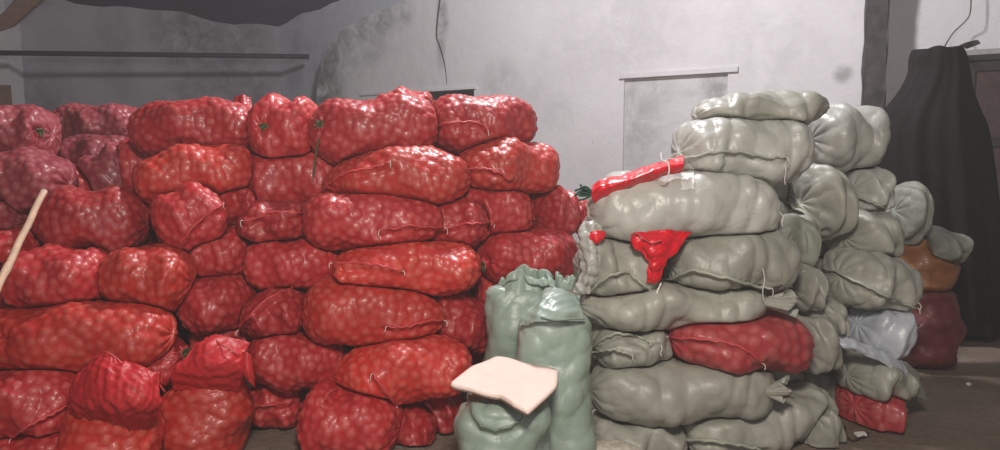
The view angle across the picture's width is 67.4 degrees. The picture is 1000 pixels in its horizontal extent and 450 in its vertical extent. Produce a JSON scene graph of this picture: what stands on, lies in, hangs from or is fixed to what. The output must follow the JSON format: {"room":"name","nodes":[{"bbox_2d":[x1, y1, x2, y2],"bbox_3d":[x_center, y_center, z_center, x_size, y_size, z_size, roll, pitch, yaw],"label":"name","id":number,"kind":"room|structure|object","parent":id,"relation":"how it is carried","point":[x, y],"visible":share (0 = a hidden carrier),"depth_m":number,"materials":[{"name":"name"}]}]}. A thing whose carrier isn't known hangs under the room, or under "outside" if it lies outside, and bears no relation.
{"room":"produce storage warehouse","nodes":[
{"label":"produce storage warehouse","id":0,"kind":"room"},
{"bbox_2d":[0,0,24,104],"bbox_3d":[-8.643,-3.273,12.466,1.020,7.000,0.500,-1,6,-9],"label":"wall pier","id":1,"kind":"object","parent":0,"point":[11,67],"visible":0.33,"depth_m":12.49,"materials":[{"name":"paint"}]},
{"bbox_2d":[20,0,280,111],"bbox_3d":[-7.197,-3.834,13.034,6.523,8.000,0.300,-1,6,-9],"label":"wall","id":2,"kind":"structure","parent":0,"point":[50,82],"depth_m":13.10,"materials":[{"name":"grey paint"}]},
{"bbox_2d":[0,50,308,58],"bbox_3d":[-5.660,-2.761,12.156,4.982,0.132,0.080,-1,6,-11],"label":"pipe","id":3,"kind":"object","parent":2,"relation":"attached to","point":[2,52],"visible":1,"depth_m":12.13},
{"bbox_2d":[67,0,338,25],"bbox_3d":[-1.500,-3.698,5.656,21.000,4.028,17.000,0,6,0],"label":"ceiling","id":4,"kind":"structure","parent":0,"point":[234,12],"depth_m":12.87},
{"bbox_2d":[0,0,43,30],"bbox_3d":[-8.050,-3.498,12.259,1.602,1.187,0.230,-1,6,-9],"label":"brace","id":5,"kind":"object","parent":4,"relation":"attached to","point":[20,9],"visible":1,"depth_m":12.18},
{"bbox_2d":[279,0,402,103],"bbox_3d":[-1.587,-3.707,11.786,5.796,8.000,0.200,4,7,36],"label":"wall","id":6,"kind":"structure","parent":0,"point":[311,33],"depth_m":12.95,"materials":[{"name":"grey paint"}]},
{"bbox_2d":[243,242,999,449],"bbox_3d":[-1.500,0.874,6.371,21.000,0.024,17.500,0,6,0],"label":"floor","id":7,"kind":"structure","parent":0,"point":[956,415],"depth_m":4.20,"materials":[{"name":"concrete"}]},
{"bbox_2d":[0,85,11,104],"bbox_3d":[-8.439,-1.032,12.434,0.744,2.546,0.050,-1,6,-9],"label":"board","id":8,"kind":"object","parent":7,"relation":"on","point":[5,90],"visible":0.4,"depth_m":12.34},
{"bbox_2d":[0,189,47,290],"bbox_3d":[-1.609,0.613,2.089,0.034,1.351,1.488,-1,6,-5],"label":"cane","id":9,"kind":"object","parent":7,"relation":"on","point":[6,269],"visible":1,"depth_m":2.59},
{"bbox_2d":[0,431,59,449],"bbox_3d":[-2.150,1.036,3.592,0.474,0.207,0.512,0,6,0],"label":"sack","id":10,"kind":"object","parent":7,"relation":"on","point":[20,442],"visible":0.16,"depth_m":3.42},
{"bbox_2d":[0,369,77,442],"bbox_3d":[-2.249,0.834,3.581,0.522,0.344,0.466,-1,6,-5],"label":"sack","id":11,"kind":"object","parent":10,"relation":"on","point":[33,402],"visible":0.68,"depth_m":3.42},
{"bbox_2d":[0,300,177,371],"bbox_3d":[-2.078,0.545,3.701,0.920,0.358,0.455,-1,6,-6],"label":"sack","id":12,"kind":"object","parent":11,"relation":"on","point":[66,336],"visible":0.88,"depth_m":3.53,"materials":[{"name":"fabric"}]},
{"bbox_2d":[0,242,108,307],"bbox_3d":[-2.249,0.272,3.829,0.487,0.361,0.440,0,6,0],"label":"sack","id":13,"kind":"object","parent":12,"relation":"on","point":[55,273],"visible":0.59,"depth_m":3.65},
{"bbox_2d":[0,228,43,264],"bbox_3d":[-2.709,0.114,3.976,0.493,0.220,0.477,0,6,0],"label":"sack","id":14,"kind":"object","parent":13,"relation":"on","point":[8,238],"visible":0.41,"depth_m":3.88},
{"bbox_2d":[0,200,31,230],"bbox_3d":[-2.764,-0.027,4.166,0.304,0.288,0.438,0,6,-3],"label":"sack","id":15,"kind":"object","parent":14,"relation":"on","point":[10,218],"visible":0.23,"depth_m":4.04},
{"bbox_2d":[0,146,78,212],"bbox_3d":[-2.693,-0.257,4.199,0.590,0.367,0.446,0,6,0],"label":"sack","id":16,"kind":"object","parent":15,"relation":"on","point":[24,171],"visible":0.77,"depth_m":4.03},
{"bbox_2d":[31,185,150,253],"bbox_3d":[-2.219,-0.018,4.077,0.586,0.399,0.453,0,6,0],"label":"sack","id":17,"kind":"object","parent":13,"relation":"on","point":[109,219],"visible":0.76,"depth_m":3.91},
{"bbox_2d":[98,243,196,311],"bbox_3d":[-1.809,0.271,3.883,0.438,0.352,0.458,0,6,0],"label":"sack","id":18,"kind":"object","parent":12,"relation":"on","point":[158,275],"visible":0.94,"depth_m":3.70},
{"bbox_2d":[54,351,165,449],"bbox_3d":[-1.737,0.853,3.405,0.510,0.608,0.479,0,6,0],"label":"sack","id":19,"kind":"object","parent":7,"relation":"on","point":[114,404],"visible":1,"depth_m":3.26,"materials":[{"name":"fabric"}]},
{"bbox_2d":[159,385,171,396],"bbox_3d":[-2.072,0.933,4.230,0.633,0.283,0.542,0,6,0],"label":"sack","id":20,"kind":"object","parent":7,"relation":"on","point":[166,389],"visible":0.02,"depth_m":4.04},
{"bbox_2d":[0,295,14,308],"bbox_3d":[-2.676,0.557,4.385,0.581,0.444,0.541,0,6,0],"label":"sack","id":21,"kind":"object","parent":20,"relation":"on","point":[2,303],"visible":0.02,"depth_m":4.18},
{"bbox_3d":[-2.895,0.164,4.549,0.548,0.441,0.527,0,6,0],"label":"sack","id":22,"kind":"object","parent":21,"relation":"on","visible":0},
{"bbox_2d":[74,164,92,190],"bbox_3d":[-2.698,-0.161,4.623,0.558,0.434,0.532,0,6,0],"label":"sack","id":23,"kind":"object","parent":22,"relation":"on","point":[84,183],"visible":0.03,"depth_m":4.46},
{"bbox_2d":[0,104,61,154],"bbox_3d":[-2.905,-0.544,4.552,0.422,0.377,0.454,0,6,0],"label":"sack","id":24,"kind":"object","parent":23,"relation":"on","point":[22,125],"visible":0.77,"depth_m":4.41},
{"bbox_2d":[56,134,125,164],"bbox_3d":[-2.714,-0.415,5.085,0.505,0.406,0.492,0,6,0],"label":"sack","id":25,"kind":"object","parent":23,"relation":"on","point":[72,148],"visible":0.27,"depth_m":4.90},
{"bbox_2d":[52,103,137,139],"bbox_3d":[-2.973,-0.738,5.549,0.630,0.332,0.474,1,6,10],"label":"sack","id":26,"kind":"object","parent":25,"relation":"on","point":[75,118],"visible":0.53,"depth_m":5.37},
{"bbox_2d":[77,141,123,190],"bbox_3d":[-2.430,-0.303,4.667,0.337,0.436,0.445,-2,6,-23],"label":"sack","id":27,"kind":"object","parent":23,"relation":"on","point":[102,170],"visible":0.41,"depth_m":4.48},
{"bbox_3d":[-1.836,0.822,4.468,0.640,0.339,0.536,0,6,0],"label":"sack","id":28,"kind":"object","parent":20,"relation":"on","visible":0},
{"bbox_2d":[107,300,186,340],"bbox_3d":[-2.097,0.533,4.380,0.602,0.437,0.546,0,6,0],"label":"sack","id":29,"kind":"object","parent":28,"relation":"on","point":[181,331],"visible":0.06,"depth_m":4.24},
{"bbox_2d":[143,232,198,277],"bbox_3d":[-1.998,0.234,4.560,0.574,0.398,0.545,0,6,0],"label":"sack","id":30,"kind":"object","parent":29,"relation":"on","point":[151,239],"visible":0.02,"depth_m":4.38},
{"bbox_2d":[147,203,154,233],"bbox_3d":[-1.839,-0.067,4.621,0.646,0.447,0.552,0,6,0],"label":"sack","id":31,"kind":"object","parent":30,"relation":"on","point":[151,229],"visible":0.02,"depth_m":4.39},
{"bbox_2d":[118,137,151,190],"bbox_3d":[-2.066,-0.348,4.739,0.592,0.472,0.552,0,6,0],"label":"sack","id":32,"kind":"object","parent":31,"relation":"on","point":[129,156],"visible":0.09,"depth_m":4.48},
{"bbox_2d":[188,327,253,351],"bbox_3d":[-1.529,0.624,4.185,0.379,0.293,0.405,0,6,0],"label":"sack","id":33,"kind":"object","parent":28,"relation":"on","point":[192,338],"visible":0.12,"depth_m":4.04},
{"bbox_2d":[176,275,256,335],"bbox_3d":[-1.539,0.419,4.061,0.406,0.313,0.477,0,6,0],"label":"sack","id":34,"kind":"object","parent":33,"relation":"on","point":[216,303],"visible":0.77,"depth_m":3.89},
{"bbox_2d":[188,225,254,277],"bbox_3d":[-1.565,0.156,4.203,0.382,0.311,0.446,-2,6,-17],"label":"sack","id":35,"kind":"object","parent":34,"relation":"on","point":[223,255],"visible":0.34,"depth_m":4.03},
{"bbox_2d":[149,182,228,251],"bbox_3d":[-1.692,-0.016,4.082,0.388,0.445,0.478,-3,7,-28],"label":"sack","id":36,"kind":"object","parent":35,"relation":"on","point":[187,217],"visible":0.95,"depth_m":3.92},
{"bbox_2d":[131,143,251,203],"bbox_3d":[-1.727,-0.284,4.234,0.634,0.353,0.461,-2,6,-17],"label":"sack","id":37,"kind":"object","parent":36,"relation":"on","point":[221,168],"visible":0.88,"depth_m":4.06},
{"bbox_2d":[126,96,251,155],"bbox_3d":[-1.808,-0.584,4.470,0.772,0.352,0.488,0,6,0],"label":"sack","id":38,"kind":"object","parent":37,"relation":"on","point":[156,126],"visible":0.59,"depth_m":4.28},
{"bbox_2d":[218,187,255,225],"bbox_3d":[-1.508,-0.100,4.299,0.234,0.233,0.364,-4,7,-34],"label":"sack","id":39,"kind":"object","parent":35,"relation":"on","point":[237,201],"visible":0.41,"depth_m":4.16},
{"bbox_2d":[159,334,255,449],"bbox_3d":[-1.429,0.824,3.704,0.516,0.606,0.432,0,6,0],"label":"sack","id":40,"kind":"object","parent":7,"relation":"on","point":[209,404],"visible":0.94,"depth_m":3.56,"materials":[{"name":"fabric"}]},
{"bbox_2d":[144,337,190,387],"bbox_3d":[-1.743,0.707,3.808,0.348,0.246,0.413,0,6,0],"label":"sack","id":41,"kind":"object","parent":40,"relation":"on","point":[166,363],"visible":0.26,"depth_m":3.70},
{"bbox_2d":[250,383,310,428],"bbox_3d":[-1.234,0.953,4.164,0.336,0.257,0.466,0,6,0],"label":"sack","id":42,"kind":"object","parent":7,"relation":"on","point":[274,408],"visible":0.52,"depth_m":3.99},
{"bbox_2d":[248,327,349,392],"bbox_3d":[-1.076,0.722,4.045,0.551,0.323,0.448,0,6,4],"label":"sack","id":43,"kind":"object","parent":42,"relation":"on","point":[293,362],"visible":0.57,"depth_m":3.86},
{"bbox_2d":[235,286,305,337],"bbox_3d":[-1.213,0.457,4.031,0.358,0.270,0.472,0,6,0],"label":"sack","id":44,"kind":"object","parent":43,"relation":"on","point":[272,311],"visible":0.9,"depth_m":3.87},
{"bbox_2d":[243,237,340,289],"bbox_3d":[-1.133,0.220,4.160,0.542,0.306,0.448,0,6,0],"label":"sack","id":45,"kind":"object","parent":44,"relation":"on","point":[295,262],"visible":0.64,"depth_m":3.99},
{"bbox_2d":[235,198,305,241],"bbox_3d":[-1.248,-0.021,4.156,0.439,0.255,0.459,0,6,0],"label":"sack","id":46,"kind":"object","parent":45,"relation":"on","point":[264,219],"visible":0.77,"depth_m":3.99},
{"bbox_2d":[296,377,401,449],"bbox_3d":[-0.756,0.951,3.813,0.510,0.330,0.504,0,6,0],"label":"sack","id":47,"kind":"object","parent":7,"relation":"on","point":[332,416],"visible":0.9,"depth_m":3.62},
{"bbox_2d":[333,334,472,406],"bbox_3d":[-0.496,0.755,3.889,0.714,0.356,0.481,0,6,0],"label":"sack","id":48,"kind":"object","parent":47,"relation":"on","point":[400,372],"visible":0.94,"depth_m":3.73,"materials":[{"name":"fabric"}]},
{"bbox_2d":[302,275,447,345],"bbox_3d":[-0.660,0.466,3.992,0.758,0.398,0.460,0,6,-5],"label":"sack","id":49,"kind":"object","parent":48,"relation":"on","point":[333,312],"visible":0.95,"depth_m":3.81,"materials":[{"name":"fabric"}]},
{"bbox_2d":[395,402,436,445],"bbox_3d":[-0.482,1.017,3.977,0.304,0.166,0.402,0,6,0],"label":"sack","id":50,"kind":"object","parent":7,"relation":"on","point":[418,426],"visible":0.62,"depth_m":3.83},
{"bbox_2d":[421,392,465,433],"bbox_3d":[-0.315,0.965,4.146,0.296,0.236,0.461,0,6,0],"label":"sack","id":51,"kind":"object","parent":7,"relation":"on","point":[445,410],"visible":0.3,"depth_m":3.96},
{"bbox_2d":[453,393,551,449],"bbox_3d":[0.010,0.945,3.191,0.430,0.468,0.431,0,6,0],"label":"woven sack","id":52,"kind":"object","parent":7,"relation":"on","point":[480,423],"visible":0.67,"depth_m":3.03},
{"bbox_2d":[450,356,558,415],"bbox_3d":[0.041,0.667,3.172,0.407,0.082,0.446,3,7,29],"label":"pad","id":53,"kind":"object","parent":52,"relation":"on","point":[524,387],"visible":1,"depth_m":3.13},
{"bbox_2d":[482,264,575,361],"bbox_3d":[0.150,0.660,3.957,0.554,0.881,0.396,0,6,0],"label":"woven sack","id":54,"kind":"object","parent":7,"relation":"on","point":[506,301],"visible":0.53,"depth_m":3.83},
{"bbox_2d":[515,287,596,449],"bbox_3d":[0.258,0.724,3.542,0.412,0.837,0.427,1,6,9],"label":"woven sack","id":55,"kind":"object","parent":7,"relation":"on","point":[555,332],"visible":0.84,"depth_m":3.43,"materials":[{"name":"fabric"}]},
{"bbox_2d":[597,440,638,449],"bbox_3d":[0.531,1.073,3.554,0.291,0.088,0.144,0,6,0],"label":"scrap","id":56,"kind":"object","parent":7,"relation":"on","point":[602,444],"visible":0.68,"depth_m":3.53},
{"bbox_2d":[592,409,687,449],"bbox_3d":[0.684,1.032,3.798,0.472,0.173,0.510,0,6,0],"label":"woven sack","id":57,"kind":"object","parent":7,"relation":"on","point":[642,437],"visible":0.42,"depth_m":3.62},
{"bbox_2d":[590,357,793,427],"bbox_3d":[0.934,0.813,3.764,0.982,0.305,0.505,0,6,0],"label":"woven sack","id":58,"kind":"object","parent":57,"relation":"on","point":[673,392],"visible":0.79,"depth_m":3.57,"materials":[{"name":"fabric"}]},
{"bbox_2d":[591,324,672,368],"bbox_3d":[0.638,0.595,3.798,0.423,0.213,0.503,0,6,0],"label":"woven sack","id":59,"kind":"object","parent":58,"relation":"on","point":[613,348],"visible":0.74,"depth_m":3.60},
{"bbox_2d":[580,280,798,331],"bbox_3d":[0.914,0.393,3.768,1.059,0.248,0.536,0,6,0],"label":"woven sack","id":60,"kind":"object","parent":59,"relation":"on","point":[675,305],"visible":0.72,"depth_m":3.58,"materials":[{"name":"fabric"}]},
{"bbox_2d":[572,220,658,300],"bbox_3d":[0.580,0.163,3.782,0.429,0.400,0.525,1,6,5],"label":"woven sack","id":61,"kind":"object","parent":60,"relation":"on","point":[612,266],"visible":0.8,"depth_m":3.58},
{"bbox_2d":[630,229,691,293],"bbox_3d":[0.762,0.182,3.525,0.307,0.324,0.147,0,6,0],"label":"sack","id":62,"kind":"object","parent":60,"relation":"on","point":[657,246],"visible":1,"depth_m":3.50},
{"bbox_2d":[662,229,801,300],"bbox_3d":[1.163,0.176,3.813,0.675,0.324,0.542,-2,6,-15],"label":"woven sack","id":63,"kind":"object","parent":60,"relation":"on","point":[768,261],"visible":0.8,"depth_m":3.60,"materials":[{"name":"fabric"}]},
{"bbox_2d":[586,170,783,240],"bbox_3d":[0.920,-0.095,3.779,0.960,0.362,0.516,0,6,-3],"label":"woven sack","id":64,"kind":"object","parent":63,"relation":"on","point":[701,203],"visible":0.84,"depth_m":3.58,"materials":[{"name":"fabric"}]},
{"bbox_2d":[574,152,683,202],"bbox_3d":[0.635,-0.225,3.599,0.548,0.246,0.197,0,6,0],"label":"sack","id":65,"kind":"object","parent":64,"relation":"on","point":[603,187],"visible":1,"depth_m":3.58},
{"bbox_2d":[665,117,814,185],"bbox_3d":[1.245,-0.376,3.896,0.708,0.357,0.550,-1,6,-11],"label":"woven sack","id":66,"kind":"object","parent":64,"relation":"on","point":[774,152],"visible":0.81,"depth_m":3.69,"materials":[{"name":"plastic"}]},
{"bbox_2d":[691,89,829,124],"bbox_3d":[1.387,-0.610,3.983,0.719,0.230,0.531,0,6,0],"label":"woven sack","id":67,"kind":"object","parent":66,"relation":"on","point":[806,107],"visible":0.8,"depth_m":3.78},
{"bbox_2d":[665,310,814,374],"bbox_3d":[1.191,0.590,3.776,0.764,0.302,0.524,0,6,0],"label":"sack","id":68,"kind":"object","parent":58,"relation":"on","point":[775,340],"visible":0.81,"depth_m":3.58,"materials":[{"name":"fabric"}]},
{"bbox_2d":[680,380,838,449],"bbox_3d":[1.326,0.998,3.886,0.909,0.302,0.475,-2,6,-19],"label":"woven sack","id":69,"kind":"object","parent":57,"relation":"on","point":[790,422],"visible":0.59,"depth_m":3.69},
{"bbox_2d":[796,310,842,374],"bbox_3d":[1.684,0.622,4.047,0.205,0.370,0.325,-3,7,-31],"label":"woven sack","id":70,"kind":"object","parent":69,"relation":"on","point":[827,351],"visible":0.64,"depth_m":3.94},
{"bbox_2d":[782,263,828,311],"bbox_3d":[1.603,0.325,4.032,0.192,0.285,0.393,0,6,0],"label":"woven sack","id":71,"kind":"object","parent":70,"relation":"on","point":[811,285],"visible":0.48,"depth_m":3.89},
{"bbox_2d":[778,213,821,267],"bbox_3d":[1.637,0.104,4.086,0.146,0.331,0.313,-2,6,-16],"label":"woven sack","id":72,"kind":"object","parent":71,"relation":"on","point":[804,230],"visible":0.56,"depth_m":3.99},
{"bbox_2d":[823,297,849,337],"bbox_3d":[1.762,0.513,4.112,0.150,0.237,0.438,-2,6,-17],"label":"woven sack","id":73,"kind":"object","parent":70,"relation":"on","point":[836,312],"visible":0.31,"depth_m":3.95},
{"bbox_2d":[804,371,837,399],"bbox_3d":[1.943,0.907,4.574,0.579,0.266,0.501,0,6,0],"label":"woven sack","id":74,"kind":"object","parent":7,"relation":"on","point":[826,381],"visible":0.06,"depth_m":4.36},
{"bbox_2d":[800,409,846,447],"bbox_3d":[1.633,1.025,3.895,0.216,0.168,0.296,-4,7,-32],"label":"woven sack","id":75,"kind":"object","parent":7,"relation":"on","point":[828,431],"visible":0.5,"depth_m":3.77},
{"bbox_2d":[835,384,906,432],"bbox_3d":[2.057,0.996,4.152,0.238,0.174,0.448,-2,6,-20],"label":"sack","id":76,"kind":"object","parent":7,"relation":"on","point":[891,414],"visible":0.72,"depth_m":4.03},
{"bbox_2d":[831,348,927,402],"bbox_3d":[2.127,0.839,4.209,0.439,0.267,0.448,-3,6,-23],"label":"woven sack","id":77,"kind":"object","parent":76,"relation":"on","point":[862,375],"visible":0.84,"depth_m":4.04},
{"bbox_2d":[838,306,917,374],"bbox_3d":[2.085,0.676,4.154,0.386,0.438,0.611,3,6,26],"label":"woven sack","id":78,"kind":"object","parent":77,"relation":"on","point":[887,336],"visible":0.74,"depth_m":4.03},
{"bbox_2d":[820,246,923,313],"bbox_3d":[2.074,0.298,4.185,0.457,0.350,0.521,-1,6,-14],"label":"woven sack","id":79,"kind":"object","parent":78,"relation":"on","point":[857,279],"visible":0.95,"depth_m":4.03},
{"bbox_2d":[822,208,904,257],"bbox_3d":[2.098,0.054,4.319,0.329,0.319,0.458,-4,7,-31],"label":"woven sack","id":80,"kind":"object","parent":79,"relation":"on","point":[874,231],"visible":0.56,"depth_m":4.15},
{"bbox_2d":[844,166,896,212],"bbox_3d":[2.157,-0.205,4.454,0.216,0.289,0.407,-2,6,-21],"label":"woven sack","id":81,"kind":"object","parent":80,"relation":"on","point":[874,186],"visible":0.58,"depth_m":4.33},
{"bbox_2d":[807,102,890,172],"bbox_3d":[2.036,-0.515,4.493,0.424,0.424,0.541,-1,6,-14],"label":"woven sack","id":82,"kind":"object","parent":81,"relation":"on","point":[847,137],"visible":0.77,"depth_m":4.28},
{"bbox_2d":[861,0,889,108],"bbox_3d":[3.640,-2.240,7.227,0.225,6.000,0.189,2,6,20],"label":"post","id":83,"kind":"object","parent":7,"relation":"on","point":[876,12],"visible":0.42,"depth_m":7.21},
{"bbox_2d":[900,290,966,368],"bbox_3d":[2.966,0.710,5.178,0.475,0.536,0.375,0,6,0],"label":"sack","id":84,"kind":"object","parent":7,"relation":"on","point":[941,329],"visible":0.57,"depth_m":5.04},
{"bbox_2d":[898,237,960,291],"bbox_3d":[2.929,0.265,5.171,0.422,0.393,0.371,0,6,-4],"label":"sack","id":85,"kind":"object","parent":84,"relation":"on","point":[937,274],"visible":0.44,"depth_m":5.02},
{"bbox_2d":[884,181,934,244],"bbox_3d":[2.719,-0.082,5.043,0.188,0.430,0.418,-1,6,-13],"label":"woven sack","id":86,"kind":"object","parent":85,"relation":"on","point":[914,208],"visible":0.57,"depth_m":4.91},
{"bbox_2d":[924,225,973,262],"bbox_3d":[2.988,0.121,5.111,0.257,0.246,0.498,0,6,0],"label":"woven sack","id":87,"kind":"object","parent":85,"relation":"on","point":[945,244],"visible":0.8,"depth_m":4.94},
{"bbox_2d":[875,40,999,336],"bbox_3d":[3.519,-0.312,5.990,1.076,2.284,0.825,0,6,0],"label":"draped cloth","id":88,"kind":"object","parent":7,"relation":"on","point":[940,140],"visible":0.67,"depth_m":5.68,"materials":[{"name":"fabric"}]},
{"bbox_2d":[967,53,999,197],"bbox_3d":[4.780,-0.307,6.426,1.500,2.315,0.481,4,7,36],"label":"tall cabinet","id":89,"kind":"object","parent":7,"relation":"on","point":[985,68],"visible":0.12,"depth_m":6.50,"materials":[{"name":"brown wood"}]},
{"bbox_2d":[966,48,999,54],"bbox_3d":[4.783,-1.486,6.336,1.470,0.045,0.430,4,7,36],"label":"board","id":90,"kind":"object","parent":89,"relation":"on","point":[993,50],"visible":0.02,"depth_m":6.50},
{"bbox_3d":[-0.734,0.946,4.429,0.720,0.216,0.528,0,6,0],"label":"sack","id":91,"kind":"object","parent":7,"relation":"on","visible":0},
{"bbox_2d":[347,335,428,350],"bbox_3d":[-0.585,0.717,4.500,0.638,0.368,0.536,0,6,0],"label":"sack","id":92,"kind":"object","parent":91,"relation":"on","point":[350,348],"visible":0.02,"depth_m":4.28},
{"bbox_2d":[431,291,486,354],"bbox_3d":[-0.212,0.547,4.206,0.437,0.355,0.432,0,6,0],"label":"sack","id":93,"kind":"object","parent":92,"relation":"on","point":[465,316],"visible":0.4,"depth_m":4.05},
{"bbox_2d":[329,241,481,296],"bbox_3d":[-0.498,0.239,4.046,0.806,0.311,0.487,-1,6,-7],"label":"sack","id":94,"kind":"object","parent":93,"relation":"on","point":[433,268],"visible":0.99,"depth_m":3.91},
{"bbox_2d":[302,192,447,250],"bbox_3d":[-0.673,-0.019,4.119,0.773,0.327,0.481,0,6,0],"label":"sack","id":95,"kind":"object","parent":94,"relation":"on","point":[332,221],"visible":0.95,"depth_m":3.94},
{"bbox_2d":[321,145,470,204],"bbox_3d":[-0.584,-0.267,4.213,0.838,0.368,0.466,0,6,3],"label":"sack","id":96,"kind":"object","parent":95,"relation":"on","point":[430,174],"visible":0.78,"depth_m":4.04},
{"bbox_2d":[308,93,437,175],"bbox_3d":[-0.722,-0.527,4.345,0.731,0.466,0.538,0,6,0],"label":"sack","id":97,"kind":"object","parent":96,"relation":"on","point":[340,130],"visible":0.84,"depth_m":4.17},
{"bbox_2d":[429,197,494,248],"bbox_3d":[-0.244,-0.002,4.294,0.429,0.315,0.416,0,6,0],"label":"sack","id":98,"kind":"object","parent":94,"relation":"on","point":[466,221],"visible":0.62,"depth_m":4.14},
{"bbox_3d":[-0.635,0.295,4.673,0.678,0.451,0.539,0,6,0],"label":"sack","id":99,"kind":"object","parent":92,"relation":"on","visible":0},
{"bbox_3d":[-0.465,-0.075,4.729,0.700,0.431,0.545,0,6,0],"label":"sack","id":100,"kind":"object","parent":99,"relation":"on","visible":0},
{"bbox_3d":[-0.648,-0.417,4.832,0.689,0.493,0.568,0,6,0],"label":"sack","id":101,"kind":"object","parent":100,"relation":"on","visible":0},
{"bbox_2d":[375,86,433,103],"bbox_3d":[-0.624,-0.780,4.899,0.396,0.241,0.430,0,6,4],"label":"sack","id":102,"kind":"object","parent":101,"relation":"on","point":[401,89],"visible":0.31,"depth_m":4.76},
{"bbox_2d":[471,354,483,364],"bbox_3d":[-0.202,0.765,4.614,0.702,0.455,0.537,0,6,0],"label":"sack","id":103,"kind":"object","parent":91,"relation":"on","point":[477,359],"visible":0.02,"depth_m":4.37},
{"bbox_2d":[473,275,496,303],"bbox_3d":[-0.021,0.435,4.460,0.282,0.326,0.429,0,6,0],"label":"sack","id":104,"kind":"object","parent":103,"relation":"on","point":[479,289],"visible":0.16,"depth_m":4.31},
{"bbox_2d":[475,227,577,283],"bbox_3d":[0.151,0.194,4.408,0.649,0.351,0.460,-2,6,-17],"label":"sack","id":105,"kind":"object","parent":104,"relation":"on","point":[553,250],"visible":0.72,"depth_m":4.22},
{"bbox_2d":[460,188,533,236],"bbox_3d":[-0.037,-0.071,4.433,0.470,0.313,0.473,0,6,0],"label":"sack","id":106,"kind":"object","parent":105,"relation":"on","point":[509,211],"visible":0.6,"depth_m":4.26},
{"bbox_2d":[457,137,559,193],"bbox_3d":[0.031,-0.350,4.469,0.660,0.347,0.500,-4,7,-31],"label":"sack","id":107,"kind":"object","parent":106,"relation":"on","point":[504,163],"visible":0.81,"depth_m":4.28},
{"bbox_2d":[431,94,537,155],"bbox_3d":[-0.104,-0.606,4.555,0.675,0.371,0.530,-1,6,-13],"label":"sack","id":108,"kind":"object","parent":107,"relation":"on","point":[465,122],"visible":0.75,"depth_m":4.33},
{"bbox_2d":[527,185,579,234],"bbox_3d":[0.311,-0.070,4.635,0.270,0.367,0.456,-6,8,-45],"label":"sack","id":109,"kind":"object","parent":105,"relation":"on","point":[558,208],"visible":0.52,"depth_m":4.47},
{"bbox_3d":[-1.206,0.772,4.509,0.646,0.471,0.535,0,6,0],"label":"sack","id":110,"kind":"object","parent":91,"relation":"on","visible":0},
{"bbox_2d":[254,288,307,292],"bbox_3d":[-1.353,0.379,4.580,0.672,0.454,0.578,0,6,0],"label":"sack","id":111,"kind":"object","parent":110,"relation":"on","point":[301,289],"visible":0.02,"depth_m":4.34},
{"bbox_3d":[-1.107,0.003,4.627,0.678,0.486,0.553,0,6,0],"label":"sack","id":112,"kind":"object","parent":111,"relation":"on","visible":0},
{"bbox_2d":[244,151,334,201],"bbox_3d":[-1.227,-0.261,4.423,0.681,0.402,0.481,0,6,0],"label":"sack","id":113,"kind":"object","parent":112,"relation":"on","point":[279,178],"visible":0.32,"depth_m":4.22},
{"bbox_2d":[246,92,317,157],"bbox_3d":[-1.246,-0.584,4.389,0.393,0.378,0.471,0,6,0],"label":"sack","id":114,"kind":"object","parent":113,"relation":"on","point":[277,126],"visible":0.88,"depth_m":4.20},
{"bbox_3d":[1.123,1.018,4.231,0.630,0.114,0.523,0,6,0],"label":"woven sack","id":115,"kind":"object","parent":7,"relation":"on","visible":0},
{"bbox_2d":[766,369,804,382],"bbox_3d":[1.397,0.811,4.263,0.597,0.422,0.526,0,6,0],"label":"woven sack","id":116,"kind":"object","parent":115,"relation":"on","point":[777,375],"visible":0.03,"depth_m":4.04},
{"bbox_2d":[754,288,791,309],"bbox_3d":[1.342,0.412,4.279,0.580,0.425,0.526,0,6,0],"label":"woven sack","id":117,"kind":"object","parent":116,"relation":"on","point":[767,294],"visible":0.02,"depth_m":4.03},
{"bbox_2d":[776,201,789,228],"bbox_3d":[1.395,0.067,4.382,0.598,0.478,0.505,0,6,0],"label":"woven sack","id":118,"kind":"object","parent":117,"relation":"on","point":[785,209],"visible":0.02,"depth_m":4.21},
{"bbox_2d":[772,183,788,201],"bbox_3d":[1.433,-0.224,4.512,0.591,0.424,0.507,0,6,0],"label":"woven sack","id":119,"kind":"object","parent":118,"relation":"on","point":[781,190],"visible":0.02,"depth_m":4.29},
{"bbox_2d":[784,163,858,240],"bbox_3d":[1.788,-0.128,4.270,0.258,0.446,0.517,-3,6,-27],"label":"woven sack","id":120,"kind":"object","parent":118,"relation":"on","point":[824,193],"visible":0.69,"depth_m":4.11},
{"bbox_2d":[316,0,999,246],"bbox_3d":[2.839,-3.349,8.248,14.443,8.000,0.310,4,7,36],"label":"wall","id":121,"kind":"structure","parent":0,"point":[565,59],"depth_m":9.40,"materials":[{"name":"paint"}]},
{"bbox_2d":[360,86,476,95],"bbox_3d":[-1.272,-2.003,11.213,2.315,0.040,0.030,4,7,36],"label":"trim","id":122,"kind":"structure","parent":121,"relation":"attached to","point":[464,87],"depth_m":10.97,"materials":[{"name":"paint"}]},
{"bbox_2d":[429,89,473,100],"bbox_3d":[-0.825,-1.664,11.138,1.365,0.620,0.220,4,7,36],"label":"window","id":123,"kind":"structure","parent":121,"relation":"in","point":[435,95],"depth_m":10.93,"materials":[{"name":"metal"}]},
{"bbox_2d":[624,73,727,170],"bbox_3d":[2.116,-0.620,9.044,1.395,2.410,0.165,4,7,36],"label":"wall panel","id":124,"kind":"object","parent":121,"relation":"attached to","point":[655,107],"visible":0.25,"depth_m":9.03,"materials":[{"name":"grey paint"}]},
{"bbox_2d":[618,66,738,78],"bbox_3d":[2.061,-1.784,8.798,1.475,0.055,0.035,4,7,36],"label":"trim","id":125,"kind":"structure","parent":121,"relation":"attached to","point":[722,69],"depth_m":8.75,"materials":[{"name":"paint"}]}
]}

